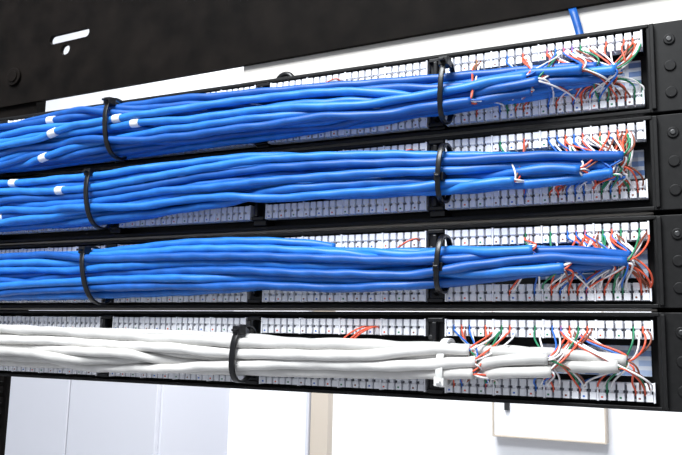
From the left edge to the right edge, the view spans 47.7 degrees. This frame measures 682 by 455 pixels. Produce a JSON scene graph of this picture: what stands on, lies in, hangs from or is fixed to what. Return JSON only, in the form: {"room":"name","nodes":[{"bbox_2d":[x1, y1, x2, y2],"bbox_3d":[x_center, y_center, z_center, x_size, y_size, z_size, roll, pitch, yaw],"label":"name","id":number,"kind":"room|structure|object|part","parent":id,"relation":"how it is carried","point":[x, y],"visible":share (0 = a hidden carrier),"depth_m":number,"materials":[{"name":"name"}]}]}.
{"room":"server room","nodes":[
{"label":"server room","id":0,"kind":"room"},
{"bbox_2d":[45,29,681,454],"bbox_3d":[0.172,0.314,2.028,5.800,2.900,0.100,-3,-10,25],"label":"wall","id":1,"kind":"structure","parent":0,"point":[260,422],"depth_m":1.97,"materials":[{"name":"paint"}]},
{"bbox_2d":[305,392,332,454],"bbox_3d":[-0.062,0.709,1.998,0.060,2.100,0.038,-3,-10,25],"label":"trim","id":2,"kind":"structure","parent":1,"relation":"attached to","point":[319,406],"depth_m":2.02,"materials":[{"name":"beige"}]},
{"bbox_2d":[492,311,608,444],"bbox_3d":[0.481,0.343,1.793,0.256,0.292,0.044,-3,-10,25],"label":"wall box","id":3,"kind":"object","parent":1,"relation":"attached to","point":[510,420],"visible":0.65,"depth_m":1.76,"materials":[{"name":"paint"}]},
{"bbox_3d":[-0.786,1.481,-0.002,5.900,0.060,4.200,-3,-10,25],"label":"floor","id":4,"kind":"structure","parent":0,"visible":0},
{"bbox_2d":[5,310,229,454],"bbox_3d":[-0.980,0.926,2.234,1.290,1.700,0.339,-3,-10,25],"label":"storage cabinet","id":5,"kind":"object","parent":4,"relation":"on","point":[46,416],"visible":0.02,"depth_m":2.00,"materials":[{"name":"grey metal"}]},
{"bbox_2d":[0,0,681,454],"bbox_3d":[-0.051,0.508,0.410,0.680,2.020,0.060,-3,-10,25],"label":"rack","id":6,"kind":"object","parent":4,"relation":"on","point":[128,43],"visible":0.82,"depth_m":0.51,"materials":[{"name":"metal"}]},
{"bbox_3d":[-0.264,0.803,0.454,0.019,1.440,0.003,-3,-10,25],"label":"slotted rail","id":7,"kind":"part","parent":6,"relation":"part of","materials":[{"name":"black metal"}]},
{"bbox_3d":[-0.037,-0.297,0.523,0.680,0.394,0.003,-3,-10,25],"label":"header panel","id":8,"kind":"part","parent":6,"relation":"part of","materials":[{"name":"black paint"}]},
{"bbox_2d":[0,310,681,411],"bbox_3d":[-0.043,0.070,0.439,0.465,0.044,0.016,-3,-10,25],"label":"panel","id":9,"kind":"object","parent":6,"relation":"attached to","point":[660,364],"visible":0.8,"depth_m":0.39,"materials":[{"name":"grey metal"}]},
{"bbox_2d":[0,324,653,396],"bbox_3d":[-0.077,0.069,0.436,0.471,0.031,0.025,-3,-10,25],"label":"bundle","id":10,"kind":"object","parent":9,"relation":"attached to","point":[89,349],"visible":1,"depth_m":0.40,"materials":[{"name":"white plastic"}]},
{"bbox_2d":[228,324,256,382],"bbox_3d":[-0.053,0.069,0.424,0.006,0.032,0.025,-3,-10,25],"label":"cable tie","id":11,"kind":"object","parent":10,"relation":"attached to","point":[237,330],"visible":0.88,"depth_m":0.42,"materials":[{"name":"black plastic"}]},
{"bbox_2d":[434,338,454,386],"bbox_3d":[0.051,0.066,0.378,0.007,0.024,0.023,-3,-10,25],"label":"cable tie","id":12,"kind":"object","parent":10,"relation":"attached to","point":[439,381],"visible":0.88,"depth_m":0.37,"materials":[{"name":"white plastic"}]},
{"bbox_2d":[0,214,681,311],"bbox_3d":[-0.042,0.026,0.446,0.465,0.044,0.016,-3,-10,25],"label":"panel","id":13,"kind":"object","parent":6,"relation":"attached to","point":[662,255],"visible":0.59,"depth_m":0.39,"materials":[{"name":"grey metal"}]},
{"bbox_2d":[0,228,653,300],"bbox_3d":[-0.075,0.024,0.443,0.472,0.036,0.023,-3,-10,25],"label":"bundle","id":14,"kind":"object","parent":13,"relation":"attached to","point":[220,265],"visible":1,"depth_m":0.41,"materials":[{"name":"blue plastic"}]},
{"bbox_2d":[76,246,110,304],"bbox_3d":[-0.152,0.029,0.477,0.014,0.037,0.025,-3,-10,25],"label":"cable tie","id":15,"kind":"object","parent":14,"relation":"attached to","point":[82,251],"visible":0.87,"depth_m":0.47,"materials":[{"name":"black plastic"}]},
{"bbox_2d":[432,234,452,293],"bbox_3d":[0.051,0.018,0.386,0.006,0.030,0.024,-3,-10,25],"label":"cable tie","id":16,"kind":"object","parent":14,"relation":"attached to","point":[437,265],"visible":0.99,"depth_m":0.38,"materials":[{"name":"black plastic"}]},
{"bbox_2d":[0,113,681,245],"bbox_3d":[-0.041,-0.020,0.453,0.465,0.046,0.016,-3,-10,25],"label":"panel","id":17,"kind":"object","parent":6,"relation":"attached to","point":[657,153],"visible":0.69,"depth_m":0.40,"materials":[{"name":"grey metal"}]},
{"bbox_2d":[0,129,643,231],"bbox_3d":[-0.075,-0.023,0.451,0.470,0.039,0.023,-3,-10,25],"label":"bundle","id":18,"kind":"object","parent":17,"relation":"attached to","point":[153,190],"visible":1,"depth_m":0.42,"materials":[{"name":"blue plastic"}]},
{"bbox_2d":[82,168,111,229],"bbox_3d":[-0.153,-0.018,0.485,0.010,0.039,0.025,-3,-10,25],"label":"cable tie","id":19,"kind":"object","parent":18,"relation":"attached to","point":[89,172],"visible":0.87,"depth_m":0.48,"materials":[{"name":"black plastic"}]},
{"bbox_2d":[434,143,452,203],"bbox_3d":[0.052,-0.028,0.392,0.006,0.031,0.024,-3,-10,25],"label":"cable tie","id":20,"kind":"object","parent":18,"relation":"attached to","point":[439,176],"visible":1,"depth_m":0.38,"materials":[{"name":"black plastic"}]},
{"bbox_2d":[0,20,681,179],"bbox_3d":[-0.040,-0.066,0.460,0.465,0.044,0.016,-3,-10,25],"label":"panel","id":21,"kind":"object","parent":6,"relation":"attached to","point":[657,65],"visible":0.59,"depth_m":0.40,"materials":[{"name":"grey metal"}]},
{"bbox_2d":[0,38,644,173],"bbox_3d":[-0.073,-0.064,0.457,0.471,0.039,0.023,-3,-10,25],"label":"bundle","id":22,"kind":"object","parent":21,"relation":"attached to","point":[73,136],"visible":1,"depth_m":0.43,"materials":[{"name":"blue plastic"}]},
{"bbox_2d":[102,97,126,159],"bbox_3d":[-0.142,-0.062,0.487,0.008,0.040,0.025,-3,-10,25],"label":"cable tie","id":23,"kind":"object","parent":22,"relation":"attached to","point":[108,101],"visible":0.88,"depth_m":0.48,"materials":[{"name":"black plastic"}]},
{"bbox_2d":[437,56,454,124],"bbox_3d":[0.055,-0.070,0.398,0.006,0.034,0.024,-3,-10,25],"label":"cable tie","id":24,"kind":"object","parent":22,"relation":"attached to","point":[445,62],"visible":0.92,"depth_m":0.39,"materials":[{"name":"black plastic"}]},
{"bbox_2d":[568,7,583,34],"bbox_3d":[0.126,-0.107,0.411,0.006,0.028,0.018,3,-9,-10],"label":"cable","id":25,"kind":"object","parent":6,"relation":"attached to","point":[573,12],"visible":0.7,"depth_m":0.41,"materials":[{"name":"blue plastic"}]}
]}

